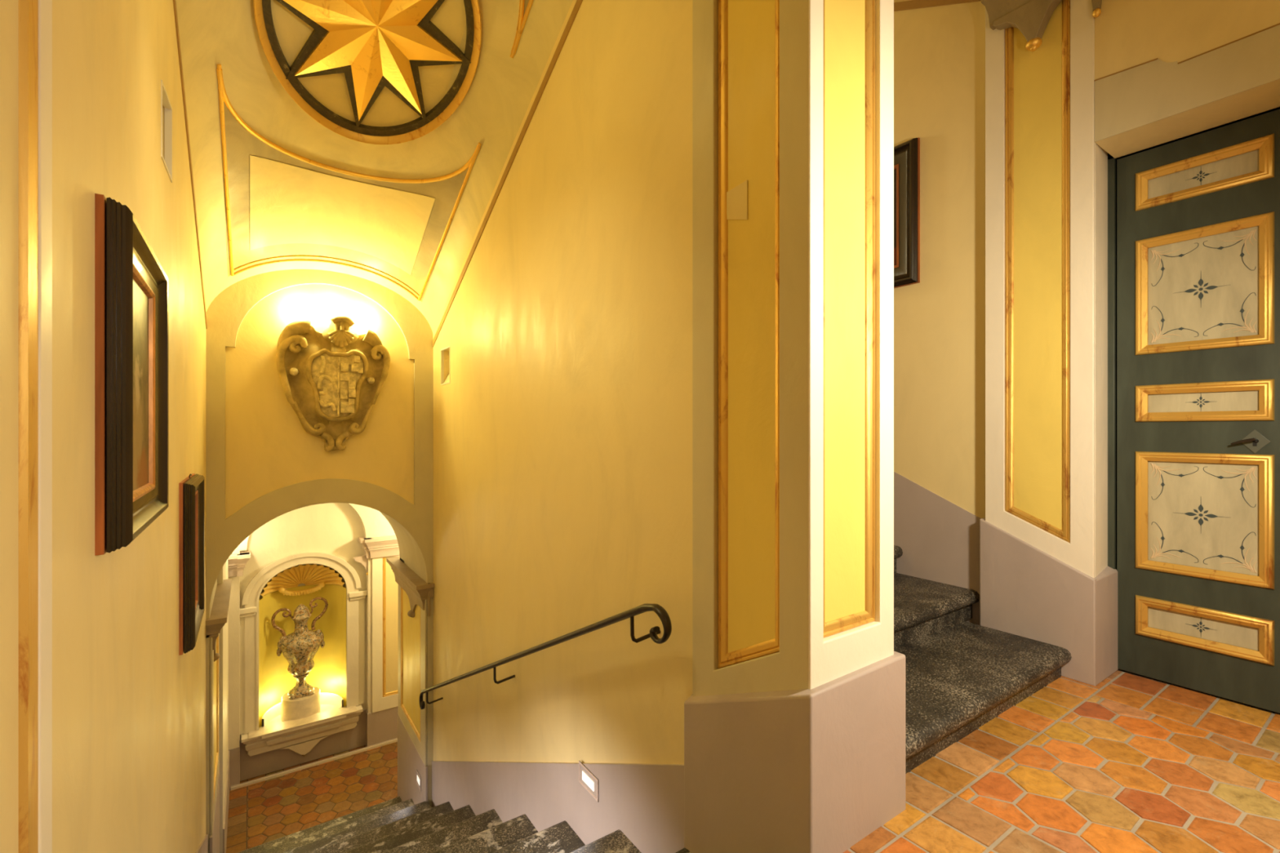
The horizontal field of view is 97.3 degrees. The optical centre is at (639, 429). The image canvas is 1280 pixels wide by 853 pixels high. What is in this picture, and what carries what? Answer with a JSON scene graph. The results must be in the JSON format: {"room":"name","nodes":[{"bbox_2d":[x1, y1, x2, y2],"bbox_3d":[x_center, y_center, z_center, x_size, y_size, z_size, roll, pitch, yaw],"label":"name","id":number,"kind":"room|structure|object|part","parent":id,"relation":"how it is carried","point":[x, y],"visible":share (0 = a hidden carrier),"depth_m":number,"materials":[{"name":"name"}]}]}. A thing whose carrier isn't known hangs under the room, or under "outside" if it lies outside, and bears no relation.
{"room":"historic interior","nodes":[
{"label":"historic interior","id":0,"kind":"room"},
{"bbox_2d":[52,0,205,852],"bbox_3d":[-1.037,0.400,0.779,0.300,8.000,7.660,0,0,-35],"label":"wall","id":1,"kind":"structure","parent":0,"point":[129,710],"depth_m":1.32,"materials":[{"name":"yellow paint"}]},
{"bbox_2d":[0,0,52,852],"bbox_3d":[-0.562,-0.900,0.379,0.024,4.200,1.063,0,0,-35],"label":"pilaster","id":2,"kind":"object","parent":1,"relation":"attached to","point":[25,25],"visible":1,"depth_m":0.72,"materials":[{"name":"beige paint"}]},
{"bbox_3d":[-0.587,-1.050,0.420,0.005,3.500,0.858,0,0,-35],"label":"panel","id":3,"kind":"part","parent":2,"relation":"part of","materials":[{"name":"yellow paint"}]},
{"bbox_3d":[-0.583,-1.050,0.423,0.008,3.500,0.858,0,0,-35],"label":"gilded moulding","id":4,"kind":"part","parent":2,"relation":"part of","materials":[{"name":"gold metal"}]},
{"bbox_2d":[94,193,168,555],"bbox_3d":[-1.274,-0.123,1.435,0.055,0.755,0.671,0,0,-35],"label":"framed painting","id":5,"kind":"object","parent":1,"relation":"attached to","point":[131,283],"visible":1,"depth_m":1.18,"materials":[{"name":"brown wood"}]},
{"bbox_3d":[-1.277,-0.113,1.433,0.015,0.569,0.505,0,0,-35],"label":"moulding","id":6,"kind":"part","parent":5,"relation":"part of","materials":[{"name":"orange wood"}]},
{"bbox_2d":[160,79,172,182],"bbox_3d":[-1.825,-1.124,2.082,0.121,0.321,0.312,0,0,-35],"label":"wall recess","id":7,"kind":"object","parent":1,"relation":"in","point":[167,159],"visible":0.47,"depth_m":2.23,"materials":[{"name":"beige paint"}]},
{"bbox_2d":[173,0,207,328],"bbox_3d":[-1.926,-1.744,2.334,0.006,2.058,4.030,0,0,-35],"label":"trim","id":8,"kind":"structure","parent":1,"relation":"attached to","point":[174,1],"depth_m":2.82,"materials":[{"name":"brown paint"}]},
{"bbox_2d":[178,473,204,655],"bbox_3d":[-2.198,0.605,2.772,0.055,0.780,0.660,0,0,-35],"label":"framed painting","id":9,"kind":"object","parent":1,"relation":"attached to","point":[192,488],"visible":1,"depth_m":2.52,"materials":[{"name":"brown wood"}]},
{"bbox_3d":[-2.201,0.615,2.770,0.015,0.594,0.494,0,0,-35],"label":"moulding","id":10,"kind":"part","parent":9,"relation":"part of","materials":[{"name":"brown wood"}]},
{"bbox_2d":[195,834,208,852],"bbox_3d":[-1.980,2.664,2.418,0.012,3.271,3.830,0,0,-35],"label":"baseboard","id":11,"kind":"structure","parent":1,"relation":"attached to","point":[203,847],"depth_m":3.68,"materials":[{"name":"paint"}]},
{"bbox_2d":[209,764,219,852],"bbox_3d":[-3.360,3.456,4.456,0.018,1.132,1.128,0,0,-35],"label":"baseboard","id":12,"kind":"structure","parent":1,"relation":"attached to","point":[215,838],"depth_m":4.48,"materials":[{"name":"paint"}]},
{"bbox_2d":[209,633,219,835],"bbox_3d":[-3.362,2.150,4.455,0.018,1.500,1.086,0,0,-35],"label":"pilaster","id":13,"kind":"object","parent":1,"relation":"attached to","point":[214,666],"visible":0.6,"depth_m":4.22,"materials":[{"name":"beige paint"}]},
{"bbox_3d":[-3.381,2.135,4.471,0.005,1.270,0.800,0,0,-35],"label":"panel","id":14,"kind":"part","parent":13,"relation":"part of","materials":[{"name":"paint"}]},
{"bbox_3d":[-3.374,2.135,4.476,0.014,1.270,0.800,0,0,-35],"label":"gilded moulding","id":15,"kind":"part","parent":13,"relation":"part of","materials":[{"name":"gold metal"}]},
{"bbox_2d":[205,578,231,662],"bbox_3d":[-3.363,1.549,4.508,0.127,0.418,1.280,0,0,-35],"label":"impost","id":16,"kind":"object","parent":1,"relation":"attached to","point":[219,614],"visible":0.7,"depth_m":4.21,"materials":[{"name":"stone"}]},
{"bbox_2d":[213,653,220,662],"bbox_3d":[-3.230,1.727,4.271,0.077,0.062,0.075,0,0,-35],"label":"pendant","id":17,"kind":"object","parent":16,"relation":"attached to","point":[216,655],"depth_m":4.26,"materials":[{"name":"stone"}]},
{"bbox_2d":[217,560,228,852],"bbox_3d":[-4.274,1.861,5.568,0.300,4.522,1.780,0,0,-35],"label":"wall","id":18,"kind":"structure","parent":0,"point":[224,573],"depth_m":5.00,"materials":[{"name":"beige paint"}]},
{"bbox_2d":[258,584,346,728],"bbox_3d":[-4.108,2.695,6.858,0.990,1.490,0.495,0,0,-35],"label":"wall","id":19,"kind":"structure","parent":0,"point":[328,673],"depth_m":6.97,"materials":[{"name":"yellow paint"}]},
{"bbox_2d":[262,693,343,727],"bbox_3d":[-4.085,3.368,6.825,0.830,0.145,0.415,0,0,-35],"label":"trim","id":20,"kind":"structure","parent":19,"relation":"attached to","point":[337,700],"depth_m":6.91,"materials":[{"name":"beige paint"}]},
{"bbox_2d":[240,502,366,742],"bbox_3d":[-3.126,1.861,7.249,4.100,4.522,0.040,0,0,-35],"label":"wall","id":21,"kind":"structure","parent":0,"point":[335,529],"depth_m":6.69,"materials":[{"name":"beige paint"}]},
{"bbox_2d":[260,704,337,727],"bbox_3d":[-4.105,3.467,6.854,0.970,0.065,0.485,0,0,-35],"label":"niche","id":22,"kind":"object","parent":21,"relation":"attached to","point":[324,708],"visible":0.11,"depth_m":6.89,"materials":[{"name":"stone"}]},
{"bbox_2d":[280,686,320,721],"bbox_3d":[-4.080,3.305,6.783,0.410,0.260,0.410,0,0,-35],"label":"plinth","id":23,"kind":"object","parent":22,"relation":"on","point":[308,705],"visible":0.65,"depth_m":6.63,"materials":[{"name":"beige stone"}]},
{"bbox_2d":[271,596,328,699],"bbox_3d":[-4.080,2.614,6.783,0.443,1.141,0.443,0,0,9],"label":"vase","id":24,"kind":"object","parent":23,"relation":"on","point":[300,647],"visible":1,"depth_m":6.70,"materials":[{"name":"stone"}]},
{"bbox_3d":[-4.245,2.286,6.669,0.201,0.344,0.038,0,0,-35],"label":"handle","id":25,"kind":"part","parent":24,"relation":"part of","materials":[{"name":"stone"}]},
{"bbox_3d":[-3.927,2.241,6.889,0.202,0.394,0.038,0,0,-35],"label":"handle","id":26,"kind":"part","parent":24,"relation":"part of","materials":[{"name":"stone"}]},
{"bbox_2d":[259,564,346,597],"bbox_3d":[-4.099,1.760,6.846,0.930,0.400,0.465,0,0,-35],"label":"niche","id":27,"kind":"object","parent":21,"relation":"attached to","point":[340,575],"visible":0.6,"depth_m":7.01,"materials":[{"name":"beige paint"}]},
{"bbox_2d":[259,564,344,599],"bbox_3d":[-4.092,1.805,6.836,0.877,0.446,0.421,0,0,-35],"label":"scallop shell","id":28,"kind":"object","parent":27,"relation":"attached to","point":[306,574],"visible":0.95,"depth_m":6.93,"materials":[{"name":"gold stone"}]},
{"bbox_2d":[240,710,365,781],"bbox_3d":[-3.970,3.706,6.633,1.410,0.432,0.012,0,0,-35],"label":"baseboard","id":29,"kind":"structure","parent":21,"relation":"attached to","point":[251,766],"depth_m":6.60,"materials":[{"name":"paint"}]},
{"bbox_2d":[226,742,397,852],"bbox_3d":[-2.565,3.970,6.596,3.720,0.104,1.710,0,0,-35],"label":"floor","id":30,"kind":"structure","parent":0,"point":[262,812],"depth_m":6.03,"materials":[{"name":"ceramic"}]},
{"bbox_2d":[238,796,401,852],"bbox_3d":[-2.865,3.799,5.033,1.490,0.248,0.541,0,0,-35],"label":"stone step","id":31,"kind":"structure","parent":30,"relation":"on","point":[344,819],"depth_m":5.21,"materials":[{"name":"stone"}]},
{"bbox_2d":[258,799,414,852],"bbox_3d":[-2.580,3.551,4.622,1.490,0.248,0.541,0,0,-35],"label":"stone step","id":32,"kind":"structure","parent":31,"relation":"on","point":[284,847],"depth_m":4.85,"materials":[{"name":"stone"}]},
{"bbox_2d":[282,800,431,852],"bbox_3d":[-2.296,3.304,4.211,1.490,0.248,0.541,0,0,-35],"label":"stone step","id":33,"kind":"structure","parent":32,"relation":"on","point":[312,846],"depth_m":4.49,"materials":[{"name":"stone"}]},
{"bbox_2d":[310,801,453,852],"bbox_3d":[-2.000,3.056,3.808,1.560,0.248,0.541,0,0,-35],"label":"stone step","id":34,"kind":"structure","parent":33,"relation":"on","point":[346,845],"depth_m":4.13,"materials":[{"name":"stone"}]},
{"bbox_2d":[342,804,475,852],"bbox_3d":[-1.715,2.809,3.397,1.560,0.248,0.541,0,0,-35],"label":"stone step","id":35,"kind":"structure","parent":34,"relation":"on","point":[401,837],"depth_m":3.76,"materials":[{"name":"stone"}]},
{"bbox_2d":[382,808,502,852],"bbox_3d":[-1.431,2.561,2.985,1.560,0.248,0.541,0,0,-35],"label":"stone step","id":36,"kind":"structure","parent":35,"relation":"on","point":[433,842],"depth_m":3.39,"materials":[{"name":"stone"}]},
{"bbox_2d":[431,813,537,852],"bbox_3d":[-1.147,2.314,2.574,1.560,0.248,0.541,0,0,-35],"label":"stone step","id":37,"kind":"structure","parent":36,"relation":"on","point":[491,840],"depth_m":3.02,"materials":[{"name":"stone"}]},
{"bbox_2d":[492,821,585,852],"bbox_3d":[-0.863,2.066,2.163,1.560,0.248,0.541,0,0,-35],"label":"stone step","id":38,"kind":"structure","parent":37,"relation":"on","point":[560,837],"depth_m":2.65,"materials":[{"name":"stone"}]},
{"bbox_2d":[570,829,640,852],"bbox_3d":[-0.578,1.819,1.751,1.560,0.248,0.541,0,0,-35],"label":"stone step","id":39,"kind":"structure","parent":38,"relation":"on","point":[616,842],"depth_m":2.29,"materials":[{"name":"stone"}]},
{"bbox_2d":[675,848,690,852],"bbox_3d":[-0.294,1.571,1.340,1.560,0.248,0.541,0,0,-35],"label":"stone step","id":40,"kind":"structure","parent":39,"relation":"on","point":[684,850],"depth_m":1.94,"materials":[{"name":"stone"}]},
{"bbox_2d":[228,503,395,750],"bbox_3d":[-3.080,1.861,7.183,4.100,4.522,0.120,0,0,-35],"label":"wall","id":41,"kind":"structure","parent":0,"point":[375,524],"depth_m":6.19,"materials":[{"name":"paint"}]},
{"bbox_2d":[227,550,250,577],"bbox_3d":[-4.541,1.478,6.131,0.500,0.235,0.350,0,0,-35],"label":"capital","id":42,"kind":"object","parent":41,"relation":"attached to","point":[237,563],"visible":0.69,"depth_m":6.12,"materials":[{"name":"paint"}]},
{"bbox_3d":[-4.385,1.478,6.239,0.120,0.235,0.350,0,0,-35],"label":"moulding","id":43,"kind":"part","parent":42,"relation":"part of","materials":[{"name":"paint"}]},
{"bbox_2d":[241,704,362,756],"bbox_3d":[-3.913,3.609,6.577,1.210,0.438,0.210,0,0,-35],"label":"sill","id":44,"kind":"structure","parent":41,"relation":"attached to","point":[300,736],"depth_m":6.54,"materials":[{"name":"stone"}]},
{"bbox_2d":[240,551,367,734],"bbox_3d":[-3.942,2.423,6.618,1.370,1.954,0.070,0,0,-35],"label":"surround","id":45,"kind":"object","parent":41,"relation":"attached to","point":[355,599],"visible":0.98,"depth_m":6.52,"materials":[{"name":"stone"}]},
{"bbox_2d":[230,738,397,791],"bbox_3d":[-2.977,3.908,7.139,3.580,0.030,0.010,0,0,-35],"label":"trim","id":46,"kind":"structure","parent":41,"relation":"attached to","point":[394,740],"depth_m":6.55,"materials":[{"name":"stone"}]},
{"bbox_2d":[230,709,397,787],"bbox_3d":[-3.022,3.706,7.205,3.580,0.432,0.150,0,0,-35],"label":"trim","id":47,"kind":"structure","parent":41,"relation":"attached to","point":[366,713],"depth_m":6.78,"materials":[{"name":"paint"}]},
{"bbox_2d":[353,535,399,575],"bbox_3d":[-2.913,1.562,7.280,1.425,0.463,0.320,0,0,-35],"label":"capital","id":48,"kind":"object","parent":41,"relation":"attached to","point":[384,546],"visible":0.32,"depth_m":6.94,"materials":[{"name":"paint"}]},
{"bbox_3d":[-3.400,1.453,6.955,0.125,0.247,0.300,0,0,-35],"label":"moulding","id":49,"kind":"part","parent":48,"relation":"part of","materials":[{"name":"paint"}]},
{"bbox_3d":[-2.814,1.453,7.229,1.320,0.247,0.125,0,0,-35],"label":"moulding","id":50,"kind":"part","parent":48,"relation":"part of","materials":[{"name":"paint"}]},
{"bbox_2d":[372,556,399,713],"bbox_3d":[-2.863,2.445,7.247,1.070,2.090,0.019,0,0,-35],"label":"pilaster","id":51,"kind":"object","parent":41,"relation":"attached to","point":[384,586],"visible":0.42,"depth_m":7.02,"materials":[{"name":"beige paint"}]},
{"bbox_3d":[-2.854,2.415,7.251,0.850,1.830,0.014,0,0,-35],"label":"gilded moulding","id":52,"kind":"part","parent":51,"relation":"part of","materials":[{"name":"gold metal"}]},
{"bbox_3d":[-2.859,2.415,7.258,0.850,1.830,0.005,0,0,-35],"label":"panel","id":53,"kind":"part","parent":51,"relation":"part of","materials":[{"name":"yellow paint"}]},
{"bbox_2d":[205,269,433,852],"bbox_3d":[-2.717,1.111,4.899,2.100,6.222,1.090,0,0,-35],"label":"wall","id":54,"kind":"structure","parent":0,"point":[268,449],"depth_m":4.33,"materials":[{"name":"yellow paint"}]},
{"bbox_2d":[222,706,398,852],"bbox_3d":[-2.584,3.706,6.553,3.600,0.432,1.480,0,0,-35],"label":"baseboard","id":55,"kind":"structure","parent":54,"relation":"attached to","point":[382,725],"depth_m":6.94,"materials":[{"name":"paint"}]},
{"bbox_2d":[275,315,390,451],"bbox_3d":[-2.378,-0.363,4.404,0.786,1.065,0.158,0,0,-35],"label":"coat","id":56,"kind":"object","parent":54,"relation":"attached to","point":[332,378],"visible":1,"depth_m":4.37,"materials":[{"name":"stone"}]},
{"bbox_2d":[397,712,427,804],"bbox_3d":[-2.149,3.456,5.293,0.018,1.132,1.128,0,0,-35],"label":"baseboard","id":57,"kind":"structure","parent":54,"relation":"attached to","point":[409,760],"depth_m":5.34,"materials":[{"name":"paint"}]},
{"bbox_2d":[398,585,426,765],"bbox_3d":[-2.148,2.150,5.295,0.018,1.500,1.086,0,0,-35],"label":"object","id":58,"kind":"structure","parent":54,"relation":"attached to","point":[412,632],"depth_m":5.25,"materials":[{"name":"beige paint"}]},
{"bbox_3d":[-2.163,2.135,5.312,0.014,1.270,0.800,0,0,-35],"label":"gilded moulding","id":59,"kind":"part","parent":58,"relation":"part of","materials":[{"name":"gold metal"}]},
{"bbox_3d":[-2.156,2.135,5.317,0.005,1.270,0.800,0,0,-35],"label":"panel","id":60,"kind":"part","parent":58,"relation":"part of","materials":[{"name":"paint"}]},
{"bbox_2d":[416,769,421,791],"bbox_3d":[-1.971,3.120,5.013,0.006,0.120,0.150,0,0,-35],"label":"step light","id":61,"kind":"object","parent":54,"relation":"attached to","point":[418,776],"visible":1,"depth_m":5.00,"materials":[{"name":"paint"}]},
{"bbox_2d":[176,0,573,333],"bbox_3d":[-1.275,-2.071,2.760,1.680,2.653,4.090,0,0,-35],"label":"vault","id":62,"kind":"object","parent":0,"point":[491,113],"visible":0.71,"depth_m":3.26,"materials":[{"name":"paint"}]},
{"bbox_2d":[216,63,481,302],"bbox_3d":[-1.956,-1.442,3.756,1.336,0.743,1.473,0,0,-35],"label":"panel","id":63,"kind":"object","parent":62,"relation":"attached to","point":[282,205],"visible":1,"depth_m":3.89,"materials":[{"name":"paint"}]},
{"bbox_2d":[253,0,481,144],"bbox_3d":[-1.410,-2.164,2.966,1.052,0.860,1.301,0,0,-35],"label":"roundel","id":64,"kind":"object","parent":62,"relation":"attached to","point":[375,72],"visible":1,"depth_m":3.01,"materials":[{"name":"gold metal"}]},
{"bbox_2d":[510,0,533,57],"bbox_3d":[-0.828,-2.527,2.123,1.336,0.970,1.474,0,0,-35],"label":"panel","id":65,"kind":"object","parent":62,"relation":"attached to","point":[525,6],"visible":1,"depth_m":2.94,"materials":[{"name":"paint"}]},
{"bbox_2d":[433,0,692,764],"bbox_3d":[-0.954,0.100,3.984,0.360,8.600,4.760,0,0,-35],"label":"wall","id":66,"kind":"structure","parent":0,"point":[562,423],"depth_m":2.72,"materials":[{"name":"yellow paint"}]},
{"bbox_2d":[386,556,434,617],"bbox_3d":[-2.188,1.531,5.319,0.148,0.423,1.280,0,0,-35],"label":"impost","id":67,"kind":"object","parent":66,"relation":"attached to","point":[417,590],"visible":0.98,"depth_m":5.12,"materials":[{"name":"stone"}]},
{"bbox_2d":[407,609,414,617],"bbox_3d":[-2.108,1.706,5.229,0.096,0.074,0.093,0,0,-35],"label":"pendant","id":68,"kind":"object","parent":67,"relation":"attached to","point":[411,613],"depth_m":5.19,"materials":[{"name":"stone"}]},
{"bbox_2d":[440,346,450,385],"bbox_3d":[-1.530,-0.519,4.601,0.121,0.301,0.262,0,0,-35],"label":"recessed light","id":69,"kind":"object","parent":66,"relation":"in","point":[447,380],"visible":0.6,"depth_m":4.67,"materials":[{"name":"beige paint"}]},
{"bbox_2d":[432,0,582,346],"bbox_3d":[-0.647,-1.744,3.218,0.006,2.058,4.030,0,0,-35],"label":"trim","id":70,"kind":"structure","parent":66,"relation":"attached to","point":[578,3],"depth_m":3.33,"materials":[{"name":"brown paint"}]},
{"bbox_2d":[419,603,671,709],"bbox_3d":[-0.828,1.477,3.369,0.153,1.719,3.426,0,0,-35],"label":"handrail","id":71,"kind":"object","parent":66,"relation":"attached to","point":[659,610],"visible":1,"depth_m":2.35,"materials":[{"name":"black metal"}]},
{"bbox_2d":[431,760,684,852],"bbox_3d":[-0.778,2.724,3.401,0.012,3.151,3.580,0,0,-35],"label":"baseboard","id":72,"kind":"structure","parent":66,"relation":"attached to","point":[643,802],"depth_m":2.69,"materials":[{"name":"paint"}]},
{"bbox_2d":[578,760,598,802],"bbox_3d":[-0.239,1.625,2.606,0.006,0.100,0.180,0,0,-35],"label":"step light","id":73,"kind":"object","parent":66,"relation":"attached to","point":[587,780],"visible":1,"depth_m":2.60,"materials":[{"name":"paint"}]},
{"bbox_2d":[893,0,985,642],"bbox_3d":[0.674,-2.150,5.207,0.370,6.900,5.000,0,0,-35],"label":"wall","id":74,"kind":"structure","parent":0,"point":[940,51],"depth_m":3.29,"materials":[{"name":"yellow paint"}]},
{"bbox_2d":[893,137,919,288],"bbox_3d":[1.447,-1.338,3.711,0.060,0.895,0.780,0,0,-35],"label":"framed painting","id":75,"kind":"object","parent":74,"relation":"attached to","point":[906,154],"visible":0.32,"depth_m":3.43,"materials":[{"name":"brown wood"}]},
{"bbox_3d":[1.450,-1.327,3.713,0.017,0.639,0.544,0,0,-35],"label":"moulding","id":76,"kind":"part","parent":75,"relation":"part of","materials":[{"name":"brown wood"}]},
{"bbox_2d":[893,471,980,632],"bbox_3d":[0.571,-0.204,5.026,0.006,2.808,4.780,0,0,-35],"label":"baseboard","id":77,"kind":"structure","parent":74,"relation":"attached to","point":[938,539],"depth_m":3.33,"materials":[{"name":"paint"}]},
{"bbox_2d":[893,0,980,11],"bbox_3d":[0.575,-3.555,5.016,0.010,2.450,4.800,0,0,-35],"label":"trim","id":78,"kind":"structure","parent":74,"relation":"attached to","point":[912,4],"depth_m":3.38,"materials":[{"name":"brown paint"}]},
{"bbox_2d":[843,669,1279,852],"bbox_3d":[1.795,1.248,0.341,3.860,0.104,3.720,0,0,-35],"label":"floor","id":79,"kind":"structure","parent":0,"point":[1127,762],"depth_m":1.93,"materials":[{"name":"tile"}]},
{"bbox_2d":[684,0,905,852],"bbox_3d":[0.496,-0.596,1.872,0.465,5.608,0.545,0,0,-35],"label":"pillar","id":80,"kind":"structure","parent":79,"relation":"on","point":[794,713],"depth_m":1.72,"materials":[{"name":"beige paint"}]},
{"bbox_3d":[0.343,-1.150,1.769,0.014,3.900,0.281,0,0,-35],"label":"gilded moulding","id":81,"kind":"part","parent":80,"relation":"part of","materials":[{"name":"paint"}]},
{"bbox_3d":[0.350,-1.150,1.774,0.005,3.900,0.281,0,0,-35],"label":"panel","id":82,"kind":"part","parent":80,"relation":"part of","materials":[{"name":"paint"}]},
{"bbox_3d":[0.612,-1.252,1.687,0.275,3.697,0.005,0,0,-35],"label":"panel","id":83,"kind":"part","parent":80,"relation":"part of","materials":[{"name":"paint"}]},
{"bbox_3d":[0.617,-1.252,1.680,0.275,3.697,0.014,0,0,-35],"label":"gilded moulding","id":84,"kind":"part","parent":80,"relation":"part of","materials":[{"name":"paint"}]},
{"bbox_2d":[893,621,1071,773],"bbox_3d":[1.281,1.127,2.454,1.578,0.145,0.491,0,0,-35],"label":"stone step","id":85,"kind":"structure","parent":79,"relation":"on","point":[959,677],"depth_m":2.42,"materials":[{"name":"stone"}]},
{"bbox_2d":[893,573,979,648],"bbox_3d":[1.060,0.975,2.849,1.664,0.160,0.491,0,0,-35],"label":"stone step","id":86,"kind":"structure","parent":85,"relation":"on","point":[922,607],"depth_m":2.97,"materials":[{"name":"stone"}]},
{"bbox_2d":[893,545,902,573],"bbox_3d":[0.805,0.810,3.219,1.664,0.170,0.491,0,0,-35],"label":"stone step","id":87,"kind":"structure","parent":86,"relation":"on","point":[898,552],"depth_m":3.48,"materials":[{"name":"stone"}]},
{"bbox_2d":[1094,0,1279,159],"bbox_3d":[3.285,-1.190,1.275,0.330,4.820,3.563,0,0,-35],"label":"wall","id":88,"kind":"structure","parent":0,"point":[1128,33],"depth_m":2.44,"materials":[{"name":"yellow paint"}]},
{"bbox_2d":[979,0,1118,686],"bbox_3d":[2.110,-1.100,2.926,0.322,4.600,0.509,0,0,-35],"label":"pilaster","id":89,"kind":"object","parent":88,"relation":"attached to","point":[1046,576],"visible":0.85,"depth_m":2.81,"materials":[{"name":"beige paint"}]},
{"bbox_3d":[2.002,-1.275,2.843,0.014,3.650,0.289,0,0,-35],"label":"gilded moulding","id":90,"kind":"part","parent":89,"relation":"part of","materials":[{"name":"paint"}]},
{"bbox_3d":[2.009,-1.275,2.848,0.005,3.650,0.289,0,0,-35],"label":"panel","id":91,"kind":"part","parent":89,"relation":"part of","materials":[{"name":"paint"}]},
{"bbox_2d":[980,0,1102,51],"bbox_3d":[1.967,-2.171,2.769,0.155,0.549,0.670,0,0,-35],"label":"capital","id":92,"kind":"object","parent":89,"relation":"attached to","point":[1032,18],"visible":1,"depth_m":2.82,"materials":[{"name":"paint"}]},
{"bbox_3d":[1.967,-2.286,2.769,0.155,0.317,0.670,0,0,-35],"label":"moulding","id":93,"kind":"part","parent":92,"relation":"part of","materials":[{"name":"stone"}]},
{"bbox_2d":[1025,37,1042,51],"bbox_3d":[1.970,-1.925,2.818,0.070,0.058,0.068,0,0,-35],"label":"pendant","id":94,"kind":"object","parent":92,"relation":"attached to","point":[1033,44],"depth_m":2.80,"materials":[{"name":"gold metal"}]},
{"bbox_2d":[1091,0,1102,17],"bbox_3d":[2.130,-2.173,2.627,0.033,0.494,0.099,0,0,-35],"label":"pendant","id":95,"kind":"object","parent":92,"relation":"attached to","point":[1096,4],"depth_m":2.62,"materials":[{"name":"gold metal"}]},
{"bbox_2d":[1093,57,1157,80],"bbox_3d":[2.196,-1.630,2.551,0.005,0.024,0.224,0,0,-35],"label":"trim","id":96,"kind":"structure","parent":88,"relation":"attached to","point":[1156,58],"depth_m":2.54,"materials":[{"name":"brown paint"}]},
{"bbox_2d":[1094,24,1279,142],"bbox_3d":[3.147,-1.495,1.180,0.004,0.286,3.562,0,0,-35],"label":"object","id":97,"kind":"structure","parent":88,"relation":"attached to","point":[1156,90],"depth_m":2.40,"materials":[{"name":"beige paint"}]},
{"bbox_2d":[1107,107,1279,713],"bbox_3d":[2.557,-0.102,2.545,0.100,2.603,0.726,0,0,-35],"label":"door","id":98,"kind":"structure","parent":88,"relation":"in","point":[1193,221],"depth_m":2.56,"materials":[{"name":"green paint"}]},
{"bbox_2d":[1186,621,1214,632],"bbox_3d":[2.553,0.898,2.564,0.002,0.094,0.104,0,0,-35],"label":"flower","id":99,"kind":"object","parent":98,"relation":"on","point":[1191,626],"depth_m":2.57,"materials":[{"name":"grey paint"}]},
{"bbox_2d":[1191,396,1209,407],"bbox_3d":[2.553,-0.127,2.564,0.002,0.094,0.104,0,0,-35],"label":"flower","id":100,"kind":"object","parent":98,"relation":"on","point":[1197,402],"depth_m":2.56,"materials":[{"name":"grey paint"}]},
{"bbox_2d":[1186,170,1217,182],"bbox_3d":[2.553,-1.155,2.564,0.002,0.094,0.104,0,0,-35],"label":"flower","id":101,"kind":"object","parent":98,"relation":"on","point":[1191,175],"depth_m":2.56,"materials":[{"name":"grey paint"}]},
{"bbox_3d":[2.559,0.898,2.568,0.012,0.160,0.424,0,0,-35],"label":"panel","id":102,"kind":"part","parent":98,"relation":"part of","materials":[{"name":"beige paint"}]},
{"bbox_3d":[2.559,0.388,2.568,0.012,0.538,0.424,0,0,-35],"label":"panel","id":103,"kind":"part","parent":98,"relation":"part of","materials":[{"name":"beige paint"}]},
{"bbox_2d":[1151,466,1255,564],"bbox_3d":[2.553,0.388,2.564,0.004,0.443,0.342,0,0,-35],"label":"flower","id":104,"kind":"object","parent":98,"relation":"on","point":[1202,515],"depth_m":2.56,"materials":[{"name":"grey paint"}]},
{"bbox_3d":[2.559,-0.127,2.568,0.012,0.147,0.424,0,0,-35],"label":"panel","id":105,"kind":"part","parent":98,"relation":"part of","materials":[{"name":"beige paint"}]},
{"bbox_3d":[2.559,-0.640,2.568,0.012,0.527,0.424,0,0,-35],"label":"panel","id":106,"kind":"part","parent":98,"relation":"part of","materials":[{"name":"beige paint"}]},
{"bbox_3d":[2.559,-1.155,2.568,0.012,0.154,0.424,0,0,-35],"label":"panel","id":107,"kind":"part","parent":98,"relation":"part of","materials":[{"name":"beige paint"}]},
{"bbox_2d":[1151,239,1256,337],"bbox_3d":[2.553,-0.640,2.564,0.004,0.432,0.342,0,0,-35],"label":"flower","id":108,"kind":"object","parent":98,"relation":"on","point":[1201,287],"depth_m":2.56,"materials":[{"name":"grey paint"}]},
{"bbox_3d":[2.538,0.898,2.554,0.029,0.188,0.452,0,0,-35],"label":"gilded moulding","id":109,"kind":"part","parent":98,"relation":"part of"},
{"bbox_3d":[2.538,0.388,2.554,0.029,0.566,0.452,0,0,-35],"label":"gilded moulding","id":110,"kind":"part","parent":98,"relation":"part of","materials":[{"name":"wood"}]},
{"bbox_3d":[2.538,-0.127,2.554,0.029,0.175,0.452,0,0,-35],"label":"gilded moulding","id":111,"kind":"part","parent":98,"relation":"part of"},
{"bbox_3d":[2.538,-0.640,2.554,0.029,0.555,0.452,0,0,-35],"label":"gilded moulding","id":112,"kind":"part","parent":98,"relation":"part of","materials":[{"name":"metal"}]},
{"bbox_3d":[2.538,-1.155,2.554,0.029,0.182,0.452,0,0,-35],"label":"gilded moulding","id":113,"kind":"part","parent":98,"relation":"part of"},
{"bbox_3d":[2.603,0.050,2.430,0.044,0.032,0.073,0,0,-35],"label":"handle","id":114,"kind":"part","parent":98,"relation":"part of","materials":[{"name":"black metal"}]},
{"bbox_3d":[2.637,0.050,2.416,0.004,0.103,0.089,0,0,-35],"label":"lock plate","id":115,"kind":"part","parent":98,"relation":"part of","materials":[{"name":"grey metal"}]},
{"bbox_2d":[1177,22,1279,63],"bbox_3d":[2.659,-1.561,1.882,0.005,0.014,1.273,0,0,-35],"label":"trim","id":116,"kind":"structure","parent":88,"relation":"attached to","point":[1278,23],"depth_m":2.27,"materials":[{"name":"brown paint"}]}
]}

